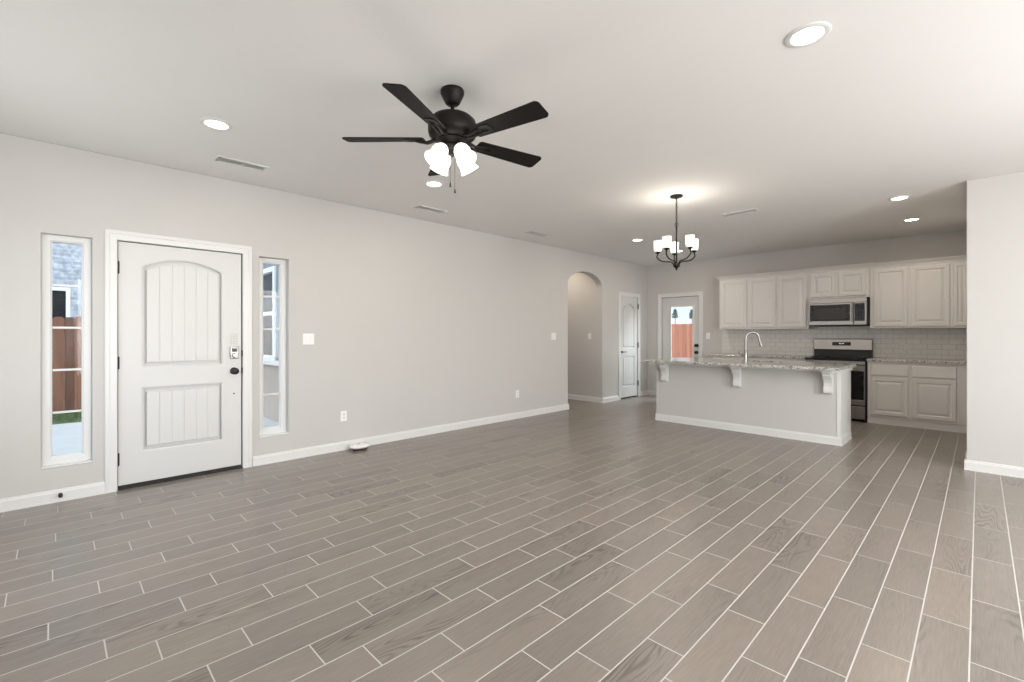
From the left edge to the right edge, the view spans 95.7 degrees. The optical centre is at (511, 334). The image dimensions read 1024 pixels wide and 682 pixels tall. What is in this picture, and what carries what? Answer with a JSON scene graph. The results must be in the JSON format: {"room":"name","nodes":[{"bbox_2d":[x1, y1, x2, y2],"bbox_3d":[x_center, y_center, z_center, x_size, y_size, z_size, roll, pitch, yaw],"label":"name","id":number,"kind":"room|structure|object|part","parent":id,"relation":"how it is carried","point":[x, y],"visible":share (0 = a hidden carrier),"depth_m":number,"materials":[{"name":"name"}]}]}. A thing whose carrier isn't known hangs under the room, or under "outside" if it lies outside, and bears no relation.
{"room":"empty living room","nodes":[
{"label":"empty living room","id":0,"kind":"room"},
{"bbox_2d":[0,133,647,498],"bbox_3d":[-0.689,-0.089,6.418,9.935,2.740,0.140,0,0,-45],"label":"wall","id":1,"kind":"structure","parent":0,"point":[415,323],"depth_m":5.04,"materials":[{"name":"paint"}]},
{"bbox_2d":[41,234,91,468],"bbox_3d":[-3.479,0.122,3.624,0.283,1.782,0.111,0,0,-45],"label":"window","id":2,"kind":"structure","parent":1,"relation":"in","point":[48,460],"depth_m":3.58,"materials":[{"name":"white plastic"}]},
{"bbox_2d":[104,228,251,493],"bbox_3d":[-2.940,0.213,4.152,1.078,2.136,0.191,0,0,-45],"label":"door","id":3,"kind":"structure","parent":1,"relation":"in","point":[178,311],"depth_m":4.08,"materials":[{"name":"wood"}]},
{"bbox_3d":[-2.934,0.719,4.144,0.531,0.460,0.031,0,0,-45],"label":"panel","id":4,"kind":"part","parent":3,"relation":"part of","materials":[{"name":"white wood"}]},
{"bbox_3d":[-2.934,-0.191,4.144,0.531,0.860,0.031,0,0,-45],"label":"panel","id":5,"kind":"part","parent":3,"relation":"part of","materials":[{"name":"white wood"}]},
{"bbox_3d":[-2.621,0.345,4.381,0.067,0.067,0.067,0,0,-45],"label":"knob","id":6,"kind":"part","parent":3,"relation":"part of","materials":[{"name":"black metal"}]},
{"bbox_2d":[259,257,288,437],"bbox_3d":[-2.424,0.122,4.688,0.276,1.782,0.136,0,0,-45],"label":"window","id":7,"kind":"structure","parent":1,"relation":"in","point":[280,429],"depth_m":4.76,"materials":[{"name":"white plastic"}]},
{"bbox_2d":[303,334,313,344],"bbox_3d":[-2.139,0.047,4.875,0.116,0.116,0.012,0,0,-45],"label":"light switch","id":8,"kind":"object","parent":1,"relation":"attached to","point":[308,339],"visible":1,"depth_m":4.87,"materials":[{"name":"white plastic"}]},
{"bbox_2d":[0,390,647,512],"bbox_3d":[-0.584,1.233,6.411,9.795,0.096,0.018,0,0,-45],"label":"baseboard","id":9,"kind":"structure","parent":1,"relation":"attached to","point":[76,492],"depth_m":4.92,"materials":[{"name":"white wood"}]},
{"bbox_2d":[341,410,346,421],"bbox_3d":[-1.867,0.905,5.146,0.072,0.116,0.010,0,0,-45],"label":"wall outlet","id":10,"kind":"object","parent":1,"relation":"attached to","point":[343,413],"visible":1,"depth_m":5.14,"materials":[{"name":"white plastic"}]},
{"bbox_2d":[551,333,555,339],"bbox_3d":[0.693,0.029,7.680,0.116,0.116,0.012,0,0,-45],"label":"light switch","id":11,"kind":"object","parent":1,"relation":"attached to","point":[553,335],"visible":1,"depth_m":7.67,"materials":[{"name":"white plastic"}]},
{"bbox_2d":[618,292,639,399],"bbox_3d":[2.334,0.220,9.382,0.814,2.124,0.185,0,0,-45],"label":"door","id":12,"kind":"structure","parent":1,"relation":"in","point":[628,303],"depth_m":9.35,"materials":[{"name":"white wood"}]},
{"bbox_3d":[2.348,0.736,9.367,0.387,0.530,0.025,0,0,-45],"label":"panel","id":13,"kind":"part","parent":12,"relation":"part of","materials":[{"name":"white wood"}]},
{"bbox_3d":[2.348,-0.176,9.367,0.387,0.825,0.025,0,0,-45],"label":"panel","id":14,"kind":"part","parent":12,"relation":"part of","materials":[{"name":"white wood"}]},
{"bbox_2d":[0,395,1023,681],"bbox_3d":[0.989,1.311,4.823,10.075,0.060,10.940,0,0,-45],"label":"floor","id":15,"kind":"structure","parent":0,"point":[587,541],"depth_m":2.59,"materials":[{"name":"grey tile"}]},
{"bbox_2d":[349,443,369,450],"bbox_3d":[-1.698,1.247,5.166,0.232,0.069,0.176,0,0,-45],"label":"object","id":16,"kind":"object","parent":15,"relation":"on","point":[357,446],"visible":1,"depth_m":5.11,"materials":[{"name":"plastic"}]},
{"bbox_2d":[655,363,852,445],"bbox_3d":[3.141,0.841,6.308,0.818,0.880,2.320,0,0,-45],"label":"kitchen island","id":17,"kind":"object","parent":15,"relation":"on","point":[796,404],"visible":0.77,"depth_m":5.95,"materials":[{"name":"paint"}]},
{"bbox_3d":[2.222,0.811,6.987,0.121,0.760,0.038,0,0,-45],"label":"corner trim","id":18,"kind":"part","parent":17,"relation":"part of","materials":[{"name":"paint"}]},
{"bbox_2d":[641,357,855,370],"bbox_3d":[3.092,0.382,6.271,1.020,0.035,2.393,0,0,-45],"label":"island countertop","id":19,"kind":"structure","parent":17,"relation":"on","point":[677,360],"depth_m":5.87,"materials":[{"name":"grey stone"}]},
{"bbox_2d":[738,331,762,361],"bbox_3d":[3.206,0.160,6.223,0.303,0.409,0.072,0,0,15],"label":"kitchen faucet","id":20,"kind":"object","parent":19,"relation":"on","point":[744,355],"visible":1,"depth_m":6.22,"materials":[{"name":"silver metal"}]},
{"bbox_3d":[3.170,1.232,6.337,0.576,0.098,2.320,0,0,-45],"label":"island baseboard","id":21,"kind":"part","parent":17,"relation":"part of","materials":[{"name":"white wood"}]},
{"bbox_3d":[3.192,0.421,6.358,0.636,0.040,2.320,0,0,-45],"label":"apron trim","id":22,"kind":"part","parent":17,"relation":"part of","materials":[{"name":"grey stone"}]},
{"bbox_3d":[3.811,0.811,5.384,0.121,0.760,0.040,0,0,-45],"label":"corner trim","id":23,"kind":"part","parent":17,"relation":"part of","materials":[{"name":"white wood"}]},
{"bbox_3d":[4.039,0.847,5.598,0.502,0.868,0.011,0,0,-45],"label":"panel","id":24,"kind":"part","parent":17,"relation":"part of","materials":[{"name":"white wood"}]},
{"bbox_2d":[713,356,805,361],"bbox_3d":[4.309,0.835,7.992,0.613,0.893,1.432,0,0,-45],"label":"base cabinet","id":25,"kind":"object","parent":15,"relation":"on","point":[714,357],"visible":0.06,"depth_m":7.69,"materials":[{"name":"paint"}]},
{"bbox_2d":[708,353,811,358],"bbox_3d":[4.276,0.368,8.011,0.616,0.038,1.509,0,0,-45],"label":"countertop","id":26,"kind":"structure","parent":25,"relation":"on","point":[716,354],"depth_m":7.73,"materials":[{"name":"grey stone"}]},
{"bbox_2d":[805,339,872,421],"bbox_3d":[5.054,0.674,7.173,0.654,1.215,0.768,0,0,-45],"label":"range","id":27,"kind":"object","parent":15,"relation":"on","point":[849,351],"visible":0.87,"depth_m":7.08,"materials":[{"name":"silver metal"}]},
{"bbox_3d":[4.863,0.416,6.991,0.024,0.055,0.748,0,0,-45],"label":"control panel","id":28,"kind":"part","parent":27,"relation":"part of","materials":[{"name":"metal"}]},
{"bbox_2d":[805,357,867,360],"bbox_3d":[5.047,0.375,7.166,0.552,0.022,0.768,0,0,-45],"label":"cooktop","id":29,"kind":"object","parent":27,"relation":"in","point":[809,358],"depth_m":7.04,"materials":[{"name":"black glass"}]},
{"bbox_2d":[811,359,867,419],"bbox_3d":[5.054,0.816,7.173,0.654,0.860,0.762,0,0,-45],"label":"oven","id":30,"kind":"object","parent":27,"relation":"in","point":[859,373],"depth_m":6.78,"materials":[{"name":"silver glass"}]},
{"bbox_3d":[4.862,1.145,6.990,0.022,0.183,0.748,0,0,-45],"label":"warming drawer","id":31,"kind":"part","parent":27,"relation":"part of","materials":[{"name":"metal"}]},
{"bbox_2d":[867,361,966,432],"bbox_3d":[5.736,0.835,6.553,0.613,0.893,1.057,0,0,-45],"label":"base cabinet","id":32,"kind":"object","parent":15,"relation":"on","point":[931,396],"visible":0.79,"depth_m":6.33,"materials":[{"name":"paint"}]},
{"bbox_3d":[5.326,0.506,6.545,0.020,0.150,0.410,0,0,-45],"label":"drawer","id":33,"kind":"part","parent":32,"relation":"part of","materials":[{"name":"paint"}]},
{"bbox_3d":[5.326,0.878,6.545,0.020,0.537,0.410,0,0,-45],"label":"door","id":34,"kind":"part","parent":32,"relation":"part of","materials":[{"name":"paint"}]},
{"bbox_3d":[5.326,0.878,6.545,0.016,0.433,0.306,0,0,-45],"label":"raised panel","id":35,"kind":"part","parent":32,"relation":"part of","materials":[{"name":"paint"}]},
{"bbox_2d":[867,357,966,364],"bbox_3d":[5.727,0.364,6.547,0.616,0.046,1.061,0,0,-45],"label":"countertop","id":36,"kind":"structure","parent":32,"relation":"on","point":[874,359],"depth_m":6.40,"materials":[{"name":"grey stone"}]},
{"bbox_3d":[5.656,0.506,6.212,0.020,0.150,0.440,0,0,-45],"label":"drawer","id":37,"kind":"part","parent":32,"relation":"part of","materials":[{"name":"paint"}]},
{"bbox_3d":[5.656,0.878,6.212,0.020,0.537,0.440,0,0,-45],"label":"door","id":38,"kind":"part","parent":32,"relation":"part of","materials":[{"name":"paint"}]},
{"bbox_3d":[5.656,0.878,6.212,0.016,0.433,0.336,0,0,-45],"label":"raised panel","id":39,"kind":"part","parent":32,"relation":"part of","materials":[{"name":"paint"}]},
{"bbox_2d":[0,0,1023,265],"bbox_3d":[0.989,-1.499,4.823,10.075,0.080,10.940,0,0,-45],"label":"ceiling","id":40,"kind":"structure","parent":0,"point":[646,102],"depth_m":2.94,"materials":[{"name":"paint"}]},
{"bbox_2d":[199,117,232,130],"bbox_3d":[-2.048,-1.455,3.211,0.196,0.008,0.196,0,0,-45],"label":"recessed light","id":41,"kind":"object","parent":40,"relation":"in","point":[213,123],"visible":1,"depth_m":3.20,"materials":[{"name":"white plastic"}]},
{"bbox_2d":[214,155,269,171],"bbox_3d":[-2.301,-1.455,3.956,0.390,0.008,0.150,0,0,-45],"label":"ceiling vent","id":42,"kind":"object","parent":40,"relation":"in","point":[222,159],"visible":1,"depth_m":3.94,"materials":[{"name":"white metal"}]},
{"bbox_2d":[413,205,447,213],"bbox_3d":[-0.944,-1.455,5.400,0.390,0.008,0.150,0,0,-45],"label":"ceiling vent","id":43,"kind":"object","parent":40,"relation":"in","point":[421,207],"visible":1,"depth_m":5.39,"materials":[{"name":"white metal"}]},
{"bbox_2d":[424,180,443,187],"bbox_3d":[-0.754,-1.455,4.483,0.196,0.008,0.196,0,0,-45],"label":"recessed light","id":44,"kind":"object","parent":40,"relation":"in","point":[432,183],"visible":1,"depth_m":4.47,"materials":[{"name":"white plastic"}]},
{"bbox_2d":[342,83,547,192],"bbox_3d":[-0.322,-1.150,2.766,1.238,0.618,1.238,0,0,-45],"label":"ceiling fan","id":45,"kind":"object","parent":40,"relation":"hanging from","point":[453,130],"visible":1,"depth_m":2.68,"materials":[{"name":"brown metal"}]},
{"bbox_3d":[-0.762,-1.165,2.769,0.477,0.036,0.130,0,0,0],"label":"fan blade","id":46,"kind":"part","parent":45,"relation":"part of","materials":[{"name":"brown wood"}]},
{"bbox_3d":[-0.484,-1.165,2.381,0.130,0.036,0.477,0,0,18],"label":"fan blade","id":47,"kind":"part","parent":45,"relation":"part of","materials":[{"name":"brown wood"}]},
{"bbox_3d":[-0.435,-1.046,2.687,0.142,0.147,0.120,0,0,-45],"label":"lamp shade","id":48,"kind":"part","parent":45,"relation":"part of","materials":[{"name":"white glass"}]},
{"bbox_3d":[-0.479,-1.165,3.154,0.130,0.036,0.477,0,0,-18],"label":"fan blade","id":49,"kind":"part","parent":45,"relation":"part of","materials":[{"name":"brown wood"}]},
{"bbox_3d":[-0.435,-1.046,2.846,0.120,0.147,0.142,0,0,-45],"label":"lamp shade","id":50,"kind":"part","parent":45,"relation":"part of","materials":[{"name":"white glass"}]},
{"bbox_3d":[-0.276,-1.046,2.687,0.120,0.147,0.142,0,0,-45],"label":"lamp shade","id":51,"kind":"part","parent":45,"relation":"part of","materials":[{"name":"white glass"}]},
{"bbox_3d":[-0.276,-1.046,2.846,0.142,0.147,0.120,0,0,-45],"label":"lamp shade","id":52,"kind":"part","parent":45,"relation":"part of","materials":[{"name":"white glass"}]},
{"bbox_3d":[-0.025,-1.165,3.003,0.477,0.036,0.130,0,0,-36],"label":"fan blade","id":53,"kind":"part","parent":45,"relation":"part of","materials":[{"name":"brown wood"}]},
{"bbox_3d":[-0.029,-1.165,2.526,0.477,0.036,0.130,0,0,36],"label":"fan blade","id":54,"kind":"part","parent":45,"relation":"part of","materials":[{"name":"brown wood"}]},
{"bbox_2d":[524,231,548,236],"bbox_3d":[0.363,-1.455,6.695,0.390,0.008,0.150,0,0,-45],"label":"ceiling vent","id":55,"kind":"object","parent":40,"relation":"in","point":[528,232],"visible":1,"depth_m":6.68,"materials":[{"name":"white metal"}]},
{"bbox_2d":[631,239,643,241],"bbox_3d":[1.936,-1.455,7.146,0.196,0.008,0.196,0,0,-45],"label":"recessed light","id":56,"kind":"object","parent":40,"relation":"in","point":[633,240],"visible":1,"depth_m":7.16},
{"bbox_2d":[653,194,698,269],"bbox_3d":[1.716,-1.066,4.862,0.446,0.785,0.456,0,0,-45],"label":"chandelier","id":57,"kind":"object","parent":40,"relation":"hanging from","point":[691,242],"visible":1,"depth_m":4.85,"materials":[{"name":"brown metal"}]},
{"bbox_3d":[1.564,-0.945,4.968,0.092,0.115,0.092,0,0,-45],"label":"lamp shade","id":58,"kind":"part","parent":57,"relation":"part of","materials":[{"name":"white glass"}]},
{"bbox_3d":[1.584,-0.945,4.743,0.092,0.115,0.092,0,0,-45],"label":"lamp shade","id":59,"kind":"part","parent":57,"relation":"part of","materials":[{"name":"white glass"}]},
{"bbox_3d":[1.772,-0.945,5.056,0.092,0.115,0.092,0,0,-45],"label":"lamp shade","id":60,"kind":"part","parent":57,"relation":"part of","materials":[{"name":"white glass"}]},
{"bbox_3d":[1.729,-0.907,4.869,0.067,0.467,0.068,0,0,-45],"label":"stem","id":61,"kind":"part","parent":57,"relation":"part of","materials":[{"name":"brown metal"}]},
{"bbox_3d":[1.773,-0.796,4.765,0.013,0.149,0.193,0,0,-23],"label":"arm","id":62,"kind":"part","parent":57,"relation":"part of","materials":[{"name":"brown metal"}]},
{"bbox_3d":[1.804,-0.945,4.692,0.092,0.115,0.092,0,0,-45],"label":"lamp shade","id":63,"kind":"part","parent":57,"relation":"part of","materials":[{"name":"white glass"}]},
{"bbox_3d":[1.920,-0.945,4.886,0.092,0.115,0.092,0,0,-45],"label":"lamp shade","id":64,"kind":"part","parent":57,"relation":"part of","materials":[{"name":"white glass"}]},
{"bbox_2d":[721,208,759,216],"bbox_3d":[2.727,-1.455,5.531,0.150,0.008,0.390,0,0,-45],"label":"ceiling vent","id":65,"kind":"object","parent":40,"relation":"in","point":[753,209],"visible":1,"depth_m":5.51,"materials":[{"name":"white metal"}]},
{"bbox_2d":[784,21,831,47],"bbox_3d":[1.439,-1.455,2.256,0.196,0.008,0.196,0,0,-45],"label":"recessed light","id":66,"kind":"object","parent":40,"relation":"in","point":[808,34],"visible":1,"depth_m":2.25,"materials":[{"name":"white plastic"}]},
{"bbox_2d":[888,195,911,200],"bbox_3d":[4.139,-1.455,4.948,0.196,0.008,0.196,0,0,-45],"label":"recessed light","id":67,"kind":"object","parent":40,"relation":"in","point":[897,198],"visible":1,"depth_m":4.94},
{"bbox_2d":[902,218,921,221],"bbox_3d":[5.064,-1.455,5.873,0.196,0.008,0.196,0,0,-45],"label":"recessed light","id":68,"kind":"object","parent":40,"relation":"in","point":[908,219],"visible":1,"depth_m":5.86,"materials":[{"name":"white plastic"}]},
{"bbox_2d":[568,272,595,396],"bbox_3d":[0.585,-0.089,9.881,0.119,2.740,2.986,0,0,-45],"label":"wall","id":69,"kind":"structure","parent":0,"point":[581,287],"depth_m":9.02,"materials":[{"name":"paint"}]},
{"bbox_2d":[568,394,601,404],"bbox_3d":[0.232,1.233,9.422,1.029,0.096,3.140,0,0,-45],"label":"baseboard","id":70,"kind":"structure","parent":69,"relation":"attached to","point":[570,396],"depth_m":8.94,"materials":[{"name":"white wood"}]},
{"bbox_2d":[738,350,747,361],"bbox_3d":[3.122,0.289,6.254,0.060,0.150,0.120,0,0,-45],"label":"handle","id":71,"kind":"object","parent":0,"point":[744,355],"depth_m":6.22,"materials":[{"name":"silver metal"}]},
{"bbox_2d":[648,229,966,390],"bbox_3d":[4.647,-0.089,8.183,0.150,2.740,5.144,0,0,-45],"label":"wall","id":72,"kind":"structure","parent":0,"point":[698,275],"depth_m":7.83,"materials":[{"name":"paint"}]},
{"bbox_2d":[648,390,655,395],"bbox_3d":[3.426,1.233,9.310,0.018,0.096,1.544,0,0,-45],"label":"baseboard","id":73,"kind":"structure","parent":72,"relation":"attached to","point":[649,391],"depth_m":9.78,"materials":[{"name":"white wood"}]},
{"bbox_2d":[658,291,702,357],"bbox_3d":[3.423,0.219,9.398,0.177,2.124,0.942,0,0,-45],"label":"door","id":74,"kind":"structure","parent":72,"relation":"in","point":[666,302],"depth_m":9.46,"materials":[{"name":"white wood"}]},
{"bbox_2d":[715,269,813,329],"bbox_3d":[4.367,-0.575,8.093,0.391,0.964,1.474,0,0,-45],"label":"upper cabinet","id":75,"kind":"object","parent":72,"relation":"attached to","point":[778,299],"visible":0.96,"depth_m":7.92,"materials":[{"name":"paint"}]},
{"bbox_3d":[3.963,-0.542,8.297,0.016,0.739,0.336,0,0,-45],"label":"raised panel","id":76,"kind":"part","parent":75,"relation":"part of","materials":[{"name":"paint"}]},
{"bbox_3d":[3.963,-0.542,8.297,0.020,0.843,0.440,0,0,-45],"label":"door","id":77,"kind":"part","parent":75,"relation":"part of","materials":[{"name":"paint"}]},
{"bbox_3d":[4.288,-0.542,7.969,0.020,0.843,0.435,0,0,-45],"label":"door","id":78,"kind":"part","parent":75,"relation":"part of","materials":[{"name":"paint"}]},
{"bbox_3d":[4.288,-0.542,7.969,0.016,0.739,0.331,0,0,-45],"label":"raised panel","id":79,"kind":"part","parent":75,"relation":"part of","materials":[{"name":"paint"}]},
{"bbox_3d":[4.367,-1.019,8.093,0.391,0.075,1.474,0,0,-45],"label":"crown moulding","id":80,"kind":"part","parent":75,"relation":"part of","materials":[{"name":"paint"}]},
{"bbox_3d":[4.614,-0.542,7.640,0.020,0.843,0.410,0,0,-45],"label":"door","id":81,"kind":"part","parent":75,"relation":"part of","materials":[{"name":"paint"}]},
{"bbox_3d":[4.614,-0.542,7.640,0.016,0.739,0.306,0,0,-45],"label":"raised panel","id":82,"kind":"part","parent":75,"relation":"part of","materials":[{"name":"paint"}]},
{"bbox_2d":[804,262,873,299],"bbox_3d":[5.155,-0.813,7.282,0.413,0.499,0.906,0,0,-45],"label":"upper cabinet","id":83,"kind":"object","parent":72,"relation":"attached to","point":[851,280],"visible":0.87,"depth_m":7.15,"materials":[{"name":"paint"}]},
{"bbox_3d":[4.909,-0.778,7.311,0.016,0.268,0.229,0,0,-45],"label":"raised panel","id":84,"kind":"part","parent":83,"relation":"part of","materials":[{"name":"paint"}]},
{"bbox_3d":[4.909,-0.778,7.311,0.020,0.372,0.333,0,0,-45],"label":"door","id":85,"kind":"part","parent":83,"relation":"part of","materials":[{"name":"paint"}]},
{"bbox_3d":[5.155,-1.025,7.282,0.413,0.075,0.906,0,0,-45],"label":"crown moulding","id":86,"kind":"part","parent":83,"relation":"part of","materials":[{"name":"paint"}]},
{"bbox_2d":[809,297,869,326],"bbox_3d":[5.140,-0.346,7.266,0.452,0.430,0.762,0,0,-45],"label":"microwave","id":87,"kind":"object","parent":83,"relation":"attached to","point":[855,311],"visible":0.95,"depth_m":7.11,"materials":[{"name":"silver metal"}]},
{"bbox_3d":[5.010,-0.524,7.148,0.020,0.070,0.748,0,0,-45],"label":"vent panel","id":88,"kind":"part","parent":87,"relation":"part of","materials":[{"name":"metal"}]},
{"bbox_3d":[5.219,-0.318,6.938,0.020,0.338,0.156,0,0,-45],"label":"control panel","id":89,"kind":"part","parent":87,"relation":"part of","materials":[{"name":"metal"}]},
{"bbox_3d":[5.171,-0.778,7.046,0.020,0.372,0.341,0,0,-45],"label":"door","id":90,"kind":"part","parent":83,"relation":"part of","materials":[{"name":"paint"}]},
{"bbox_3d":[5.171,-0.778,7.046,0.016,0.268,0.237,0,0,-45],"label":"raised panel","id":91,"kind":"part","parent":83,"relation":"part of","materials":[{"name":"paint"}]},
{"bbox_2d":[870,255,966,328],"bbox_3d":[5.813,-0.575,6.633,0.390,0.964,1.063,0,0,-45],"label":"upper cabinet","id":92,"kind":"object","parent":72,"relation":"attached to","point":[927,292],"visible":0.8,"depth_m":6.50,"materials":[{"name":"paint"}]},
{"bbox_3d":[5.507,-0.542,6.739,0.020,0.843,0.385,0,0,-45],"label":"door","id":93,"kind":"part","parent":92,"relation":"part of","materials":[{"name":"paint"}]},
{"bbox_3d":[5.507,-0.542,6.739,0.016,0.739,0.281,0,0,-45],"label":"raised panel","id":94,"kind":"part","parent":92,"relation":"part of","materials":[{"name":"paint"}]},
{"bbox_3d":[5.697,-1.019,6.518,0.062,0.075,1.063,0,0,-45],"label":"crown moulding","id":95,"kind":"part","parent":92,"relation":"part of","materials":[{"name":"paint"}]},
{"bbox_3d":[5.806,-0.542,6.437,0.016,0.739,0.297,0,0,-45],"label":"raised panel","id":96,"kind":"part","parent":92,"relation":"part of","materials":[{"name":"paint"}]},
{"bbox_3d":[5.806,-0.542,6.437,0.020,0.843,0.401,0,0,-45],"label":"door","id":97,"kind":"part","parent":92,"relation":"part of","materials":[{"name":"paint"}]},
{"bbox_3d":[6.023,-0.542,6.218,0.020,0.843,0.145,0,0,-45],"label":"door","id":98,"kind":"part","parent":92,"relation":"part of","materials":[{"name":"paint"}]},
{"bbox_3d":[6.023,-0.542,6.218,0.016,0.761,0.063,0,0,-45],"label":"raised panel","id":99,"kind":"part","parent":92,"relation":"part of","materials":[{"name":"paint"}]},
{"bbox_2d":[967,171,1023,466],"bbox_3d":[5.355,-0.089,3.438,0.140,2.740,2.827,0,0,-45],"label":"wall partition","id":100,"kind":"structure","parent":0,"point":[995,204],"depth_m":4.26,"materials":[{"name":"paint"}]},
{"bbox_2d":[964,451,1023,478],"bbox_3d":[5.421,1.233,3.615,0.518,0.096,2.705,0,0,-45],"label":"baseboard","id":101,"kind":"structure","parent":100,"relation":"attached to","point":[978,466],"depth_m":4.26,"materials":[{"name":"white wood"}]},
{"label":"outside","id":102,"kind":"structure","parent":0,"visible":0},
{"bbox_3d":[7.104,1.456,7.038,100.000,0.150,120.000,0,0,-45],"label":"ground","id":103,"kind":"structure","parent":102,"visible":0},
{"bbox_2d":[52,316,81,411],"bbox_3d":[-7.993,0.545,8.067,7.000,1.752,0.148,0,0,-45],"label":"fence","id":104,"kind":"object","parent":103,"relation":"on","point":[66,343],"visible":0.07,"depth_m":8.13,"materials":[{"name":"brown wood"}]},
{"bbox_2d":[52,242,81,318],"bbox_3d":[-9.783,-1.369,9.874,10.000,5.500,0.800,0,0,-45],"label":"house","id":105,"kind":"structure","parent":103,"relation":"on","point":[66,258],"depth_m":10.10,"materials":[{"name":"brick"}]},
{"bbox_3d":[-10.077,-0.544,9.829,0.900,0.830,0.010,0,0,-45],"label":"pane","id":106,"kind":"part","parent":105,"relation":"part of","materials":[{"name":"black glass"}]},
{"bbox_2d":[52,409,81,424],"bbox_3d":[-7.827,1.334,7.132,5.920,0.094,1.350,0,0,-45],"label":"grass","id":107,"kind":"structure","parent":103,"relation":"on","point":[61,418],"depth_m":7.42,"materials":[{"name":"green plant"}]},
{"bbox_2d":[52,417,278,454],"bbox_3d":[-5.822,1.374,4.803,6.490,0.015,4.780,0,0,-45],"label":"path","id":108,"kind":"structure","parent":103,"relation":"on","point":[66,437],"depth_m":6.21,"materials":[{"name":"concrete"}]},
{"bbox_2d":[263,264,278,421],"bbox_3d":[-3.686,-0.377,7.350,0.230,3.484,5.370,0,0,-45],"label":"wall","id":109,"kind":"structure","parent":103,"relation":"on","point":[270,272],"depth_m":7.46,"materials":[{"name":"paint"}]},
{"bbox_3d":[-4.133,-0.329,7.787,0.010,1.360,1.180,0,0,-45],"label":"pane","id":110,"kind":"part","parent":109,"relation":"part of","materials":[{"name":"clear glass"}]},
{"bbox_2d":[672,309,677,323],"bbox_3d":[11.437,-0.236,32.504,0.440,3.137,0.455,0,0,-45],"label":"young tree","id":111,"kind":"object","parent":103,"relation":"on","point":[675,312],"visible":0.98,"depth_m":32.45,"materials":[{"name":"green plant"}]},
{"bbox_2d":[672,324,692,357],"bbox_3d":[10.223,0.395,24.144,0.148,1.972,24.090,0,0,-45],"label":"fence","id":112,"kind":"object","parent":103,"relation":"on","point":[682,334],"visible":0.06,"depth_m":25.05,"materials":[{"name":"orange wood"}]},
{"bbox_2d":[689,310,692,323],"bbox_3d":[12.489,-0.210,32.145,0.446,3.084,0.436,0,0,-45],"label":"young tree","id":113,"kind":"object","parent":103,"relation":"on","point":[691,311],"visible":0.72,"depth_m":32.13,"materials":[{"name":"green plant"}]}
]}

